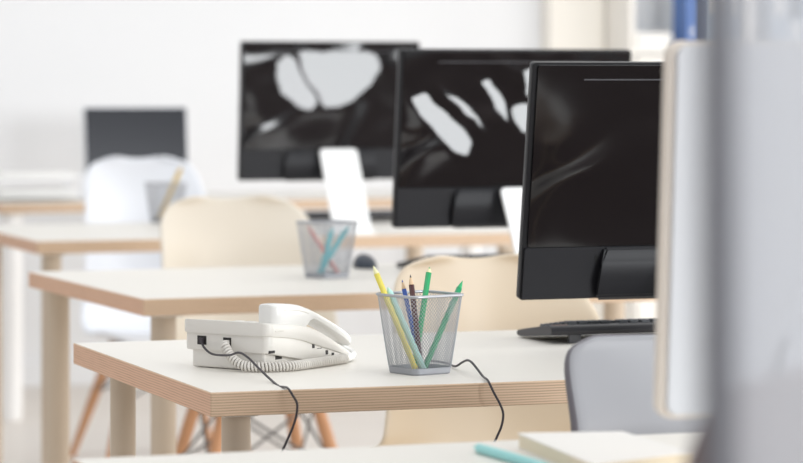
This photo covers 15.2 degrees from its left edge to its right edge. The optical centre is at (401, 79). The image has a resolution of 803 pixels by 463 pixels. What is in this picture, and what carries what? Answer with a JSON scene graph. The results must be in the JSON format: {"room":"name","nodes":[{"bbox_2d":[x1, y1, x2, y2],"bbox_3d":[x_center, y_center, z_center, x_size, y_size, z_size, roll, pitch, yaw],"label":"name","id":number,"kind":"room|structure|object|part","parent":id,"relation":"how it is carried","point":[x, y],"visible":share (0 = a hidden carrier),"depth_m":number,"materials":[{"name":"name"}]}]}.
{"room":"open-plan office","nodes":[
{"label":"open-plan office","id":0,"kind":"room"},
{"bbox_2d":[2,384,385,462],"bbox_3d":[0.657,1.210,7.918,11.500,0.100,7.900,0,0,-19],"label":"floor","id":1,"kind":"structure","parent":0,"point":[22,439],"depth_m":9.99,"materials":[{"name":"white"}]},
{"bbox_2d":[70,156,211,457],"bbox_3d":[-0.740,0.701,9.136,0.468,0.927,0.516,0,0,-19],"label":"shell chair","id":2,"kind":"object","parent":1,"relation":"on","point":[115,189],"visible":0.36,"depth_m":9.30,"materials":[{"name":"white plastic"}]},
{"bbox_3d":[-0.946,0.979,9.216,0.176,0.370,0.034,0,0,26],"label":"leg","id":3,"kind":"part","parent":2,"relation":"part of","materials":[{"name":"brown wood"}]},
{"bbox_3d":[-0.834,0.979,8.899,0.033,0.370,0.177,0,0,26],"label":"leg","id":4,"kind":"part","parent":2,"relation":"part of","materials":[{"name":"brown wood"}]},
{"bbox_3d":[-0.629,0.979,9.327,0.033,0.370,0.177,0,0,26],"label":"leg","id":5,"kind":"part","parent":2,"relation":"part of","materials":[{"name":"brown wood"}]},
{"bbox_2d":[0,190,479,420],"bbox_3d":[-0.546,0.790,10.870,2.000,0.740,0.780,0,0,-19],"label":"desk","id":6,"kind":"object","parent":1,"relation":"on","point":[12,209],"visible":0.34,"depth_m":10.21,"materials":[{"name":"laminate"}]},
{"bbox_3d":[-1.329,0.808,10.234,0.072,0.704,0.072,0,0,-19],"label":"leg","id":7,"kind":"part","parent":6,"relation":"part of","materials":[{"name":"white paint"}]},
{"bbox_3d":[-1.329,0.455,10.234,0.090,0.004,0.090,0,0,-19],"label":"mounting plate","id":8,"kind":"part","parent":6,"relation":"part of","materials":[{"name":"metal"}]},
{"bbox_2d":[0,169,82,199],"bbox_3d":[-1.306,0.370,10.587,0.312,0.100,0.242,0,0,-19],"label":"paper tray","id":9,"kind":"object","parent":6,"relation":"on","point":[45,174],"visible":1,"depth_m":10.50,"materials":[{"name":"white plastic"}]},
{"bbox_2d":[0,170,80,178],"bbox_3d":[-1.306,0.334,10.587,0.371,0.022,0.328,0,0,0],"label":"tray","id":10,"kind":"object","parent":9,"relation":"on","point":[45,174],"depth_m":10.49,"materials":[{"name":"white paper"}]},
{"bbox_3d":[-1.122,0.370,10.527,0.006,0.100,0.006,0,0,-19],"label":"post","id":11,"kind":"part","parent":9,"relation":"part of","materials":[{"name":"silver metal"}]},
{"bbox_2d":[82,107,188,175],"bbox_3d":[-0.955,0.258,10.812,0.384,0.324,0.170,0,0,-19],"label":"screen","id":12,"kind":"object","parent":6,"relation":"on","point":[129,132],"visible":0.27,"depth_m":10.81,"materials":[{"name":"black plastic"}]},
{"bbox_3d":[0.262,0.808,11.435,0.072,0.704,0.072,0,0,-19],"label":"leg","id":13,"kind":"part","parent":6,"relation":"part of","materials":[{"name":"white paint"}]},
{"bbox_2d":[160,195,337,454],"bbox_3d":[-0.354,0.724,7.197,0.457,0.878,0.488,0,0,-19],"label":"shell chair","id":14,"kind":"object","parent":1,"relation":"on","point":[257,230],"visible":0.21,"depth_m":7.38,"materials":[{"name":"beige plastic"}]},
{"bbox_3d":[-0.549,0.950,7.273,0.168,0.426,0.032,0,0,26],"label":"leg","id":15,"kind":"part","parent":14,"relation":"part of","materials":[{"name":"brown wood"}]},
{"bbox_3d":[-0.444,0.950,6.973,0.031,0.427,0.168,0,0,26],"label":"leg","id":16,"kind":"part","parent":14,"relation":"part of","materials":[{"name":"brown wood"}]},
{"bbox_3d":[-0.249,0.950,7.378,0.031,0.427,0.168,0,0,26],"label":"leg","id":17,"kind":"part","parent":14,"relation":"part of","materials":[{"name":"brown wood"}]},
{"bbox_3d":[-0.143,0.950,7.078,0.168,0.426,0.032,0,0,26],"label":"leg","id":18,"kind":"part","parent":14,"relation":"part of","materials":[{"name":"brown wood"}]},
{"bbox_2d":[0,219,514,462],"bbox_3d":[-0.452,0.790,8.468,1.380,0.740,0.930,0,0,-19],"label":"desk","id":19,"kind":"object","parent":1,"relation":"on","point":[51,241],"visible":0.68,"depth_m":8.14,"materials":[{"name":"laminate"}]},
{"bbox_3d":[-1.168,0.808,8.576,0.052,0.704,0.052,0,0,-19],"label":"leg","id":20,"kind":"part","parent":19,"relation":"part of","materials":[{"name":"paint"}]},
{"bbox_3d":[-0.917,0.808,7.864,0.052,0.704,0.052,0,0,-19],"label":"leg","id":21,"kind":"part","parent":19,"relation":"part of","materials":[{"name":"paint"}]},
{"bbox_2d":[144,182,187,222],"bbox_3d":[-0.694,0.361,8.842,0.102,0.118,0.102,0,0,-36],"label":"pencil cup","id":22,"kind":"object","parent":19,"relation":"on","point":[155,217],"visible":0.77,"depth_m":8.82,"materials":[{"name":"silver metal"}]},
{"bbox_2d":[151,219,160,222],"bbox_3d":[-0.694,0.415,8.842,0.072,0.010,0.072,0,0,-36],"label":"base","id":23,"kind":"object","parent":22,"relation":"on","point":[152,220],"depth_m":8.82,"materials":[{"name":"silver metal"}]},
{"bbox_2d":[158,166,181,219],"bbox_3d":[-0.686,0.335,8.854,0.083,0.160,0.016,0,0,-30],"label":"pencil","id":24,"kind":"object","parent":22,"relation":"in","point":[179,171],"visible":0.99,"depth_m":8.85,"materials":[{"name":"yellow wood"}]},
{"bbox_2d":[237,41,419,234],"bbox_3d":[-0.174,0.156,8.246,0.520,0.527,0.210,0,0,-19],"label":"computer monitor","id":25,"kind":"object","parent":19,"relation":"on","point":[325,111],"visible":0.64,"depth_m":8.28,"materials":[{"name":"black"}]},
{"bbox_3d":[-0.201,0.234,8.322,0.514,0.084,0.011,0,0,-19],"label":"chin panel","id":26,"kind":"part","parent":25,"relation":"part of","materials":[{"name":"black plastic"}]},
{"bbox_3d":[-0.196,0.044,8.310,0.506,0.293,0.025,0,0,-19],"label":"panel","id":27,"kind":"part","parent":25,"relation":"part of","materials":[{"name":"black glass"}]},
{"bbox_2d":[302,210,391,219],"bbox_3d":[-0.201,0.403,8.883,0.438,0.035,0.152,0,0,-19],"label":"keyboard","id":28,"kind":"object","parent":19,"relation":"on","point":[373,214],"visible":0.31,"depth_m":8.85,"materials":[{"name":"plastic"}]},
{"bbox_3d":[0.039,0.808,9.001,0.052,0.704,0.052,0,0,-19],"label":"leg","id":29,"kind":"part","parent":19,"relation":"part of","materials":[{"name":"paint"}]},
{"bbox_3d":[0.290,0.808,8.289,0.052,0.704,0.052,0,0,-19],"label":"leg","id":30,"kind":"part","parent":19,"relation":"part of","materials":[{"name":"paint"}]},
{"bbox_2d":[29,263,655,462],"bbox_3d":[0.020,0.790,6.423,1.450,0.740,0.885,0,0,-21],"label":"desk","id":31,"kind":"object","parent":1,"relation":"on","point":[162,295],"visible":0.5,"depth_m":6.16,"materials":[{"name":"laminate"}]},
{"bbox_3d":[-0.749,0.808,6.548,0.050,0.704,0.050,0,0,-21],"label":"leg","id":32,"kind":"part","parent":31,"relation":"part of","materials":[{"name":"paint"}]},
{"bbox_3d":[-0.461,0.808,5.813,0.050,0.704,0.050,0,0,-21],"label":"leg","id":33,"kind":"part","parent":31,"relation":"part of","materials":[{"name":"paint"}]},
{"bbox_3d":[-0.461,0.455,5.813,0.062,0.004,0.062,0,0,-21],"label":"mounting plate","id":34,"kind":"part","parent":31,"relation":"part of","materials":[{"name":"wood"}]},
{"bbox_2d":[296,220,357,278],"bbox_3d":[-0.158,0.360,6.380,0.104,0.120,0.104,0,0,-40],"label":"pencil cup","id":35,"kind":"object","parent":31,"relation":"on","point":[327,274],"visible":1,"depth_m":6.36,"materials":[{"name":"silver metal"}]},
{"bbox_2d":[308,226,339,273],"bbox_3d":[-0.166,0.361,6.378,0.071,0.107,0.011,0,0,-5],"label":"pencil","id":36,"kind":"object","parent":35,"relation":"in","point":[321,249],"visible":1,"depth_m":6.37,"materials":[{"name":"red wood"}]},
{"bbox_2d":[318,227,333,273],"bbox_3d":[-0.161,0.364,6.377,0.013,0.100,0.052,0,0,34],"label":"pencil","id":37,"kind":"object","parent":35,"relation":"in","point":[331,236],"visible":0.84,"depth_m":6.37,"materials":[{"name":"teal wood"}]},
{"bbox_2d":[316,226,348,271],"bbox_3d":[-0.147,0.362,6.379,0.070,0.105,0.013,0,0,-7],"label":"pencil","id":38,"kind":"object","parent":35,"relation":"in","point":[342,234],"visible":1,"depth_m":6.38,"materials":[{"name":"teal wood"}]},
{"bbox_2d":[352,254,376,268],"bbox_3d":[-0.083,0.404,6.700,0.051,0.032,0.090,0,0,-19],"label":"computer mouse","id":39,"kind":"object","parent":31,"relation":"on","point":[361,261],"visible":0.96,"depth_m":6.67,"materials":[{"name":"plastic"}]},
{"bbox_2d":[396,253,513,267],"bbox_3d":[0.219,0.403,6.703,0.438,0.035,0.152,0,0,-19],"label":"keyboard","id":40,"kind":"object","parent":31,"relation":"on","point":[402,264],"visible":0.24,"depth_m":6.62,"materials":[{"name":"plastic"}]},
{"bbox_2d":[391,48,630,253],"bbox_3d":[0.257,0.177,6.226,0.520,0.485,0.210,0,0,-19],"label":"computer monitor","id":41,"kind":"object","parent":31,"relation":"on","point":[461,114],"visible":0.42,"depth_m":6.24,"materials":[{"name":"black"}]},
{"bbox_3d":[0.230,0.265,6.300,0.514,0.081,0.014,0,0,-19],"label":"chin panel","id":42,"kind":"part","parent":41,"relation":"part of","materials":[{"name":"black plastic"}]},
{"bbox_3d":[0.238,0.082,6.281,0.506,0.284,0.037,0,0,-19],"label":"panel","id":43,"kind":"part","parent":41,"relation":"part of","materials":[{"name":"black glass"}]},
{"bbox_3d":[0.498,0.808,7.037,0.050,0.704,0.050,0,0,-21],"label":"leg","id":44,"kind":"part","parent":31,"relation":"part of","materials":[{"name":"paint"}]},
{"bbox_2d":[73,330,654,456],"bbox_3d":[0.294,0.790,4.651,1.450,0.740,0.806,0,0,-19],"label":"desk","id":45,"kind":"object","parent":1,"relation":"on","point":[526,370],"visible":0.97,"depth_m":4.26,"materials":[{"name":"laminate"}]},
{"bbox_3d":[-0.435,0.808,4.689,0.040,0.704,0.040,0,0,-19],"label":"leg","id":46,"kind":"part","parent":45,"relation":"part of","materials":[{"name":"paint"}]},
{"bbox_3d":[-0.226,0.808,4.094,0.040,0.704,0.040,0,0,-19],"label":"leg","id":47,"kind":"part","parent":45,"relation":"part of","materials":[{"name":"paint"}]},
{"bbox_2d":[200,340,298,449],"bbox_3d":[-0.160,0.773,4.230,0.150,0.788,0.366,0,0,-21],"label":"cable","id":48,"kind":"object","parent":45,"relation":"hanging from","point":[201,342],"visible":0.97,"depth_m":4.16,"materials":[{"name":"rubber"}]},
{"bbox_2d":[185,303,355,371],"bbox_3d":[-0.188,0.372,4.428,0.184,0.095,0.254,0,0,35],"label":"desk telephone","id":49,"kind":"object","parent":45,"relation":"on","point":[281,340],"visible":0.98,"depth_m":4.36,"materials":[{"name":"plastic"}]},
{"bbox_2d":[197,335,205,344],"bbox_3d":[-0.290,0.380,4.380,0.017,0.013,0.007,0,0,35],"label":"socket","id":50,"kind":"object","parent":49,"relation":"attached to","point":[199,337],"depth_m":4.37,"materials":[{"name":"black plastic"}]},
{"bbox_3d":[-0.155,0.398,4.363,0.215,0.043,0.079,0,0,-30],"label":"coiled cord","id":51,"kind":"part","parent":49,"relation":"part of","materials":[{"name":"plastic"}]},
{"bbox_2d":[376,290,463,375],"bbox_3d":[0.026,0.363,4.303,0.100,0.115,0.100,0,0,-37],"label":"pencil cup","id":52,"kind":"object","parent":45,"relation":"on","point":[406,369],"visible":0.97,"depth_m":4.28,"materials":[{"name":"silver metal"}]},
{"bbox_2d":[373,266,417,368],"bbox_3d":[-0.009,0.341,4.302,0.009,0.146,0.091,0,0,-44],"label":"pencil","id":53,"kind":"object","parent":52,"relation":"in","point":[377,276],"visible":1,"depth_m":4.31,"materials":[{"name":"yellow wood"}]},
{"bbox_2d":[387,287,425,368],"bbox_3d":[0.007,0.356,4.300,0.074,0.116,0.009,0,0,43],"label":"pencil","id":54,"kind":"object","parent":52,"relation":"in","point":[389,291],"visible":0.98,"depth_m":4.30,"materials":[{"name":"wood"}]},
{"bbox_2d":[402,280,414,339],"bbox_3d":[0.015,0.351,4.319,0.007,0.125,0.044,0,0,-42],"label":"pencil","id":55,"kind":"object","parent":52,"relation":"in","point":[404,290],"visible":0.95,"depth_m":4.32,"materials":[{"name":"blue wood"}]},
{"bbox_2d":[409,275,422,368],"bbox_3d":[0.021,0.347,4.306,0.008,0.133,0.041,0,0,-24],"label":"pencil","id":56,"kind":"object","parent":52,"relation":"in","point":[411,284],"visible":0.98,"depth_m":4.31,"materials":[{"name":"brown wood"}]},
{"bbox_2d":[389,364,450,375],"bbox_3d":[0.026,0.415,4.303,0.070,0.010,0.070,0,0,-36],"label":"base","id":57,"kind":"object","parent":52,"relation":"on","point":[406,369],"depth_m":4.28,"materials":[{"name":"silver metal"}]},
{"bbox_2d":[413,267,431,364],"bbox_3d":[0.029,0.342,4.329,0.008,0.142,0.043,0,0,36],"label":"pencil","id":58,"kind":"object","parent":52,"relation":"in","point":[428,272],"visible":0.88,"depth_m":4.33,"materials":[{"name":"green wood"}]},
{"bbox_2d":[424,281,462,367],"bbox_3d":[0.060,0.353,4.318,0.008,0.124,0.087,0,0,42],"label":"pencil","id":59,"kind":"object","parent":52,"relation":"in","point":[459,287],"visible":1,"depth_m":4.31,"materials":[{"name":"green wood"}]},
{"bbox_2d":[431,359,503,440],"bbox_3d":[0.056,0.782,4.291,0.090,0.766,0.348,0,0,-15],"label":"cable","id":60,"kind":"object","parent":45,"relation":"hanging from","point":[465,360],"visible":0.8,"depth_m":4.15,"materials":[{"name":"rubber"}]},
{"bbox_2d":[517,318,655,342],"bbox_3d":[0.420,0.403,4.906,0.438,0.035,0.152,0,0,-19],"label":"keyboard","id":61,"kind":"object","parent":45,"relation":"on","point":[574,330],"visible":0.41,"depth_m":4.80,"materials":[{"name":"plastic"}]},
{"bbox_2d":[516,61,662,299],"bbox_3d":[0.456,0.196,4.656,0.520,0.449,0.210,0,0,-19],"label":"computer monitor","id":62,"kind":"object","parent":45,"relation":"on","point":[589,222],"visible":0.39,"depth_m":4.65,"materials":[{"name":"black plastic"}]},
{"bbox_3d":[0.430,0.300,4.729,0.514,0.080,0.017,0,0,-19],"label":"chin panel","id":63,"kind":"part","parent":62,"relation":"part of","materials":[{"name":"black plastic"}]},
{"bbox_2d":[378,254,599,445],"bbox_3d":[0.210,0.743,5.356,0.544,0.840,0.467,0,0,-19],"label":"shell chair","id":64,"kind":"object","parent":1,"relation":"on","point":[489,302],"visible":0.43,"depth_m":5.53,"materials":[{"name":"beige plastic"}]},
{"bbox_2d":[605,0,672,318],"bbox_3d":[1.578,0.010,12.228,1.540,2.300,0.370,0,0,-19],"label":"bookcase","id":65,"kind":"object","parent":1,"relation":"on","point":[623,18],"visible":0.07,"depth_m":11.98,"materials":[{"name":"white metal"}]},
{"bbox_3d":[0.855,0.010,11.992,0.020,2.300,0.335,0,0,-19],"label":"panel","id":66,"kind":"part","parent":65,"relation":"part of","materials":[{"name":"white wood"}]},
{"bbox_3d":[1.143,0.492,11.906,0.465,1.175,0.017,0,0,-19],"label":"door","id":67,"kind":"part","parent":65,"relation":"part of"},
{"bbox_2d":[634,33,671,47],"bbox_3d":[0.966,-0.156,11.992,0.160,0.063,0.227,0,0,-19],"label":"paper stack","id":68,"kind":"object","parent":65,"relation":"on","point":[641,40],"visible":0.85,"depth_m":11.88,"materials":[{"name":"white paper"}]},
{"bbox_2d":[673,0,697,41],"bbox_3d":[1.138,-0.280,12.000,0.052,0.310,0.142,0,0,-19],"label":"ring binder","id":69,"kind":"object","parent":65,"relation":"on","point":[685,12],"visible":0.76,"depth_m":11.94,"materials":[{"name":"blue plastic"}]},
{"bbox_2d":[0,0,540,361],"bbox_3d":[-0.675,-0.440,11.700,11.500,3.200,0.123,0,0,-19],"label":"wall","id":70,"kind":"structure","parent":0,"point":[59,58],"depth_m":11.57,"materials":[{"name":"paint"}]},
{"bbox_2d":[22,361,109,386],"bbox_3d":[-2.652,1.115,10.932,7.260,0.090,0.015,0,0,-19],"label":"baseboard","id":71,"kind":"structure","parent":70,"relation":"attached to","point":[31,371],"depth_m":11.38,"materials":[{"name":"paint"}]},
{"bbox_2d":[541,0,604,319],"bbox_3d":[0.690,-0.440,12.064,0.235,3.200,0.100,0,0,-19],"label":"trim","id":72,"kind":"structure","parent":70,"relation":"attached to","point":[565,24],"depth_m":12.02,"materials":[{"name":"beige paint"}]},
{"bbox_2d":[698,0,802,462],"bbox_3d":[0.605,0.010,1.240,0.963,2.300,0.024,0,0,0],"label":"glass wall","id":73,"kind":"structure","parent":0,"point":[750,52],"depth_m":1.24,"materials":[{"name":"glass"}]},
{"bbox_3d":[0.130,0.010,1.240,0.013,2.300,0.024,0,0,0],"label":"post","id":74,"kind":"part","parent":73,"relation":"part of","materials":[{"name":"metal"}]},
{"bbox_3d":[0.605,0.010,1.240,0.937,2.220,0.006,0,0,0],"label":"glass pane","id":75,"kind":"part","parent":73,"relation":"part of","materials":[{"name":"glass"}]},
{"bbox_3d":[2.949,1.210,1.410,11.500,0.100,5.900,0,0,-19],"label":"floor","id":76,"kind":"structure","parent":0,"visible":0},
{"bbox_2d":[72,432,694,462],"bbox_3d":[0.475,0.790,3.197,1.500,0.740,0.800,0,0,-19],"label":"desk","id":77,"kind":"object","parent":76,"relation":"on","point":[461,452],"visible":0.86,"depth_m":3.35,"materials":[{"name":"laminate"}]},
{"bbox_2d":[473,443,546,462],"bbox_3d":[0.117,0.414,3.303,0.011,0.011,0.194,0,0,-22],"label":"pen","id":78,"kind":"object","parent":77,"relation":"on","point":[483,449],"visible":1,"depth_m":3.30,"materials":[{"name":"teal plastic"}]},
{"bbox_2d":[518,431,688,462],"bbox_3d":[0.232,0.411,3.296,0.136,0.018,0.286,0,0,-14],"label":"book","id":79,"kind":"object","parent":77,"relation":"on","point":[610,446],"visible":0.85,"depth_m":3.29,"materials":[{"name":"paper"}]},
{"bbox_2d":[653,40,697,418],"bbox_3d":[0.526,0.191,2.956,0.520,0.459,0.210,0,0,-19],"label":"computer monitor","id":80,"kind":"object","parent":77,"relation":"on","point":[676,332],"visible":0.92,"depth_m":2.94,"materials":[{"name":"grey plastic"}]},
{"bbox_3d":[0.503,0.148,3.023,0.506,0.364,0.030,0,0,-19],"label":"panel","id":81,"kind":"part","parent":80,"relation":"part of","materials":[{"name":"grey plastic"}]},
{"bbox_2d":[564,334,697,434],"bbox_3d":[0.464,0.740,3.587,0.473,0.846,0.480,0,0,-19],"label":"shell chair","id":82,"kind":"object","parent":76,"relation":"on","point":[609,378],"visible":0.34,"depth_m":3.73,"materials":[{"name":"grey plastic"}]},
{"bbox_2d":[685,428,697,462],"bbox_3d":[0.358,0.664,2.118,0.570,0.998,0.558,0,0,-19],"label":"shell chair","id":83,"kind":"object","parent":76,"relation":"on","point":[692,457],"visible":0.06,"depth_m":1.80,"materials":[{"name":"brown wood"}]}
]}

